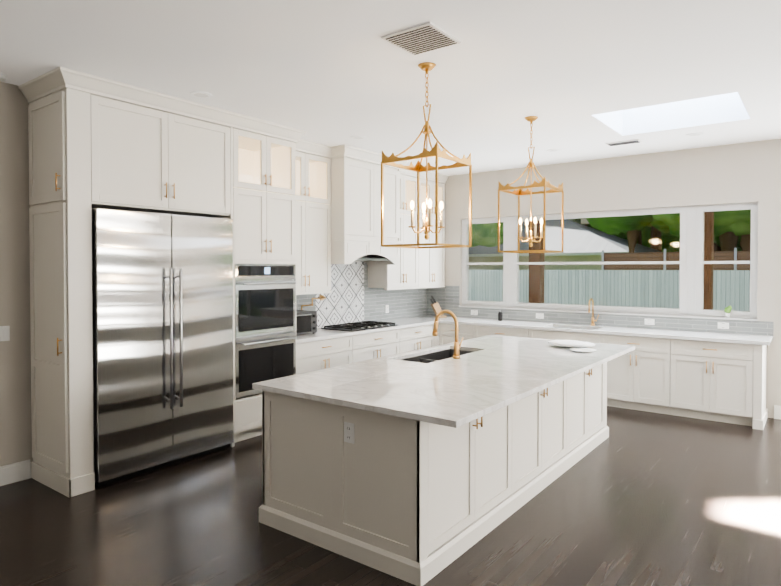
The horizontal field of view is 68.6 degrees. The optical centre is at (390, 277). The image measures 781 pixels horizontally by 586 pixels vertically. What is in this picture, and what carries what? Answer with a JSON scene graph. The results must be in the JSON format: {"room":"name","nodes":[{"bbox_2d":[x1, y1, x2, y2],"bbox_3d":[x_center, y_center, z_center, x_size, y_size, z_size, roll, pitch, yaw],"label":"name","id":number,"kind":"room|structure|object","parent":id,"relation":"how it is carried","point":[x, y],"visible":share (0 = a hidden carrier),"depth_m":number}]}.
{"room":"kitchen","nodes":[
{"label":"kitchen","id":0,"kind":"room"},
{"bbox_2d":[0,82,426,465],"bbox_3d":[-2.983,0.049,4.608,0.250,3.100,11.800,1,1,37],"label":"wall","id":1,"kind":"structure","parent":0,"point":[15,354],"depth_m":4.47},
{"bbox_2d":[0,326,9,340],"bbox_3d":[-3.010,0.433,4.360,0.010,0.116,0.190,1,1,37],"label":"switch plate","id":2,"kind":"object","parent":1,"relation":"attached to","point":[4,333],"visible":1,"depth_m":4.41},
{"bbox_2d":[0,459,30,485],"bbox_3d":[-4.592,1.563,2.271,0.015,0.150,5.730,1,1,37],"label":"baseboard","id":3,"kind":"structure","parent":1,"relation":"attached to","point":[15,472],"depth_m":4.47},
{"bbox_2d":[50,75,177,214],"bbox_3d":[-2.292,-1.032,4.756,0.646,0.936,0.694,1,1,37],"label":"upper cabinet","id":4,"kind":"object","parent":1,"relation":"attached to","point":[97,142],"depth_m":4.42},
{"bbox_2d":[174,99,233,218],"bbox_3d":[-1.947,-1.039,5.216,0.646,0.936,0.695,1,1,37],"label":"upper cabinet","id":5,"kind":"object","parent":1,"relation":"attached to","point":[205,134],"depth_m":5.09},
{"bbox_2d":[233,179,273,262],"bbox_3d":[-1.582,-0.537,5.709,0.646,0.746,0.457,1,1,37],"label":"upper cabinet","id":6,"kind":"object","parent":1,"relation":"attached to","point":[253,221],"depth_m":5.53},
{"bbox_2d":[274,183,295,262],"bbox_3d":[-1.380,-0.542,5.978,0.646,0.746,0.454,1,1,37],"label":"upper cabinet","id":7,"kind":"object","parent":1,"relation":"attached to","point":[284,197],"depth_m":5.85},
{"bbox_2d":[295,195,310,294],"bbox_3d":[-1.216,-0.377,6.450,0.347,1.091,0.490,1,1,37],"label":"upper cabinet","id":8,"kind":"object","parent":1,"relation":"attached to","point":[303,203],"depth_m":6.47},
{"bbox_2d":[311,195,330,293],"bbox_3d":[-0.993,-0.382,6.746,0.347,1.091,0.489,1,1,37],"label":"upper cabinet","id":9,"kind":"object","parent":1,"relation":"attached to","point":[320,207],"depth_m":6.71},
{"bbox_2d":[296,261,425,327],"bbox_3d":[-0.461,0.187,7.740,0.016,0.879,3.443,1,1,37],"label":"backsplash","id":10,"kind":"structure","parent":1,"relation":"attached to","point":[351,297],"depth_m":7.76},
{"bbox_2d":[301,295,325,309],"bbox_3d":[-0.949,0.300,7.002,0.108,0.180,0.481,1,1,37],"label":"pot filler","id":11,"kind":"object","parent":10,"relation":"attached to","point":[322,297],"visible":0.94,"depth_m":6.99},
{"bbox_2d":[330,145,407,264],"bbox_3d":[-0.400,-0.854,7.290,0.631,1.377,1.255,1,1,37],"label":"range hood","id":12,"kind":"object","parent":1,"relation":"attached to","point":[355,204],"visible":0.83,"depth_m":6.98},
{"bbox_2d":[368,207,406,289],"bbox_3d":[-0.052,-0.402,7.998,0.347,1.091,0.432,1,1,37],"label":"upper cabinet","id":13,"kind":"object","parent":1,"relation":"attached to","point":[388,277],"depth_m":7.91},
{"bbox_2d":[407,211,422,286],"bbox_3d":[0.155,-0.407,8.272,0.347,1.091,0.494,1,1,37],"label":"upper cabinet","id":14,"kind":"object","parent":1,"relation":"attached to","point":[418,267],"depth_m":8.25},
{"bbox_2d":[423,211,434,286],"bbox_3d":[0.376,-0.412,8.566,0.347,1.091,0.486,1,1,37],"label":"upper cabinet","id":15,"kind":"object","parent":1,"relation":"attached to","point":[428,253],"depth_m":8.57},
{"bbox_2d":[435,215,444,286],"bbox_3d":[0.579,-0.416,8.836,0.347,1.091,0.426,1,1,37],"label":"upper cabinet","id":16,"kind":"object","parent":1,"relation":"attached to","point":[439,252],"depth_m":8.82},
{"bbox_2d":[0,406,780,585],"bbox_3d":[0.834,1.697,1.766,9.800,0.100,11.800,1,1,37],"label":"floor","id":17,"kind":"structure","parent":0,"point":[639,498],"depth_m":3.69},
{"bbox_2d":[91,208,233,486],"bbox_3d":[-2.064,0.531,4.970,0.733,2.125,1.240,1,1,37],"label":"refrigerator","id":18,"kind":"object","parent":17,"relation":"on","point":[162,306],"visible":0.92,"depth_m":4.70},
{"bbox_2d":[231,383,261,446],"bbox_3d":[-1.482,1.363,5.874,0.646,0.430,0.792,1,1,37],"label":"base cabinet","id":19,"kind":"object","parent":17,"relation":"on","point":[247,410],"depth_m":5.51},
{"bbox_2d":[235,264,296,397],"bbox_3d":[-1.435,0.504,5.826,0.671,1.270,0.767,1,1,37],"label":"wall oven","id":20,"kind":"object","parent":19,"relation":"in","point":[265,321],"visible":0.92,"depth_m":5.62},
{"bbox_2d":[296,323,438,373],"bbox_3d":[-0.220,1.110,7.574,0.616,0.880,3.443,1,1,37],"label":"base cabinet","id":21,"kind":"object","parent":17,"relation":"on","point":[311,356],"visible":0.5,"depth_m":6.88},
{"bbox_2d":[55,173,434,368],"bbox_3d":[-0.852,0.005,6.373,0.336,2.060,5.434,1,1,37],"label":"handle","id":22,"kind":"object","parent":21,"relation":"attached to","point":[265,183],"depth_m":6.31},
{"bbox_2d":[296,315,459,343],"bbox_3d":[-0.210,0.650,7.559,0.641,0.039,3.442,1,1,37],"label":"countertop","id":23,"kind":"structure","parent":21,"relation":"on","point":[321,334],"depth_m":7.02},
{"bbox_2d":[296,310,316,334],"bbox_3d":[-1.108,0.518,6.484,0.382,0.259,0.480,1,1,37],"label":"toaster oven","id":24,"kind":"object","parent":23,"relation":"on","point":[306,321],"visible":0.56,"depth_m":6.44},
{"bbox_2d":[321,321,397,331],"bbox_3d":[-0.379,0.614,7.299,0.510,0.039,0.915,1,1,37],"label":"cooktop","id":25,"kind":"object","parent":23,"relation":"in","point":[359,326],"visible":1,"depth_m":7.15},
{"bbox_2d":[430,296,445,317],"bbox_3d":[0.718,0.443,8.716,0.187,0.336,0.235,1,1,37],"label":"knife block","id":26,"kind":"object","parent":23,"relation":"on","point":[435,306],"visible":0.94,"depth_m":8.66},
{"bbox_2d":[259,362,608,585],"bbox_3d":[0.654,1.155,4.707,1.303,0.885,3.336,1,1,37],"label":"kitchen island","id":27,"kind":"object","parent":17,"relation":"on","point":[420,467],"depth_m":3.45},
{"bbox_2d":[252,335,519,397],"bbox_3d":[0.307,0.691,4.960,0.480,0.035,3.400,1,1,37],"label":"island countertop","id":28,"kind":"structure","parent":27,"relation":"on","point":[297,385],"depth_m":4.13},
{"bbox_2d":[404,346,471,361],"bbox_3d":[0.433,0.808,5.055,0.414,0.227,1.024,1,1,37],"label":"sink","id":29,"kind":"object","parent":28,"relation":"in","point":[432,355],"depth_m":5.31},
{"bbox_2d":[304,338,634,429],"bbox_3d":[0.923,0.698,4.498,1.060,0.035,3.400,1,1,37],"label":"island countertop","id":30,"kind":"structure","parent":27,"relation":"on","point":[454,392],"depth_m":3.77},
{"bbox_2d":[548,340,594,346],"bbox_3d":[1.708,0.629,5.433,0.430,0.061,0.320,1,1,37],"label":"towel","id":31,"kind":"object","parent":30,"relation":"on","point":[568,343],"visible":1,"depth_m":5.34},
{"bbox_2d":[570,348,596,352],"bbox_3d":[1.736,0.660,5.162,0.236,0.018,0.236,1,1,37],"label":"plate","id":32,"kind":"object","parent":30,"relation":"on","point":[584,350],"visible":1,"depth_m":5.18},
{"bbox_2d":[439,323,767,429],"bbox_3d":[2.456,1.115,7.331,3.945,0.878,0.631,1,1,37],"label":"base cabinet","id":33,"kind":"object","parent":17,"relation":"on","point":[668,376],"depth_m":6.39},
{"bbox_2d":[439,317,772,345],"bbox_3d":[2.480,0.654,7.299,3.969,0.039,0.641,1,1,37],"label":"countertop","id":34,"kind":"structure","parent":33,"relation":"on","point":[701,336],"depth_m":6.91},
{"bbox_2d":[498,310,502,320],"bbox_3d":[1.567,0.539,8.181,0.064,0.160,0.078,1,1,37],"label":"soap dispenser","id":35,"kind":"object","parent":34,"relation":"on","point":[500,315],"visible":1,"depth_m":8.16},
{"bbox_2d":[588,298,598,325],"bbox_3d":[2.619,0.450,7.386,0.106,0.365,0.190,1,1,37],"label":"faucet","id":36,"kind":"object","parent":34,"relation":"on","point":[592,319],"visible":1,"depth_m":7.44},
{"bbox_2d":[0,0,780,175],"bbox_3d":[0.834,-2.138,1.702,9.800,1.370,11.800,1,1,37],"label":"ceiling","id":37,"kind":"structure","parent":0,"point":[582,80],"depth_m":4.05},
{"bbox_2d":[0,73,6,81],"bbox_3d":[-2.905,-1.473,4.212,0.136,0.041,0.136,1,1,37],"label":"smoke detector","id":38,"kind":"object","parent":37,"relation":"attached to","point":[3,77],"visible":1,"depth_m":4.21},
{"bbox_2d":[190,91,211,97],"bbox_3d":[-1.553,-1.497,4.696,0.170,0.009,0.170,1,1,37],"label":"recessed light","id":39,"kind":"object","parent":37,"relation":"in","point":[199,94],"visible":1,"depth_m":4.67},
{"bbox_2d":[381,22,460,55],"bbox_3d":[0.194,-1.475,3.558,0.360,0.015,0.360,1,1,37],"label":"ceiling vent","id":40,"kind":"object","parent":37,"relation":"in","point":[422,38],"visible":0.98,"depth_m":3.53},
{"bbox_2d":[381,62,471,248],"bbox_3d":[0.256,-0.852,4.035,0.464,1.276,0.464,1,1,37],"label":"pendant light","id":41,"kind":"object","parent":37,"relation":"hanging from","point":[435,150],"visible":1,"depth_m":4.02},
{"bbox_2d":[498,116,563,252],"bbox_3d":[1.336,-0.875,5.437,0.464,1.276,0.464,1,1,37],"label":"pendant light","id":42,"kind":"object","parent":37,"relation":"hanging from","point":[544,183],"visible":1,"depth_m":5.42},
{"bbox_2d":[605,139,641,145],"bbox_3d":[2.643,-1.523,6.483,0.360,0.015,0.160,1,1,37],"label":"ceiling vent","id":43,"kind":"object","parent":37,"relation":"in","point":[624,142],"visible":1,"depth_m":6.45},
{"bbox_2d":[430,139,780,417],"bbox_3d":[4.374,0.020,6.365,9.360,3.100,0.150,1,1,37],"label":"wall","id":44,"kind":"structure","parent":0,"point":[748,172],"depth_m":7.03},
{"bbox_2d":[427,286,773,335],"bbox_3d":[2.415,0.387,7.737,4.604,0.479,0.016,1,1,37],"label":"backsplash","id":45,"kind":"structure","parent":44,"relation":"attached to","point":[446,297],"depth_m":7.49},
{"bbox_2d":[459,202,757,320],"bbox_3d":[2.632,-0.200,7.638,3.860,1.342,0.153,1,1,37],"label":"window","id":46,"kind":"structure","parent":44,"relation":"in","point":[691,262],"depth_m":7.17},
{"bbox_2d":[724,306,731,317],"bbox_3d":[3.915,0.395,6.637,0.077,0.139,0.060,1,1,37],"label":"potted plant","id":47,"kind":"object","parent":46,"relation":"on","point":[728,309],"visible":1,"depth_m":6.62},
{"label":"outside","id":48,"kind":"structure","parent":0,"visible":0},
{"bbox_3d":[46.614,0.986,62.239,170.000,0.520,139.800,1,1,37],"label":"lawn","id":49,"kind":"structure","parent":48,"visible":0},
{"bbox_2d":[469,218,659,269],"bbox_3d":[17.971,-1.870,42.062,39.600,6.500,13.600,1,1,37],"label":"house","id":50,"kind":"structure","parent":49,"relation":"on","point":[590,239],"depth_m":40.96},
{"bbox_2d":[469,248,749,310],"bbox_3d":[11.523,0.340,19.707,85.000,2.820,4.060,1,1,37],"label":"fence","id":51,"kind":"object","parent":49,"relation":"on","point":[599,288],"depth_m":20.45},
{"bbox_2d":[469,210,750,252],"bbox_3d":[24.959,-10.677,42.726,160.412,23.874,57.755,1,1,37],"label":"trees","id":52,"kind":"object","parent":49,"relation":"on","point":[621,224],"depth_m":31.23},
{"bbox_2d":[529,212,713,309],"bbox_3d":[4.032,0.028,8.905,10.000,3.160,3.400,1,1,37],"label":"posts","id":53,"kind":"object","parent":49,"relation":"on","point":[708,268],"depth_m":9.56}
]}

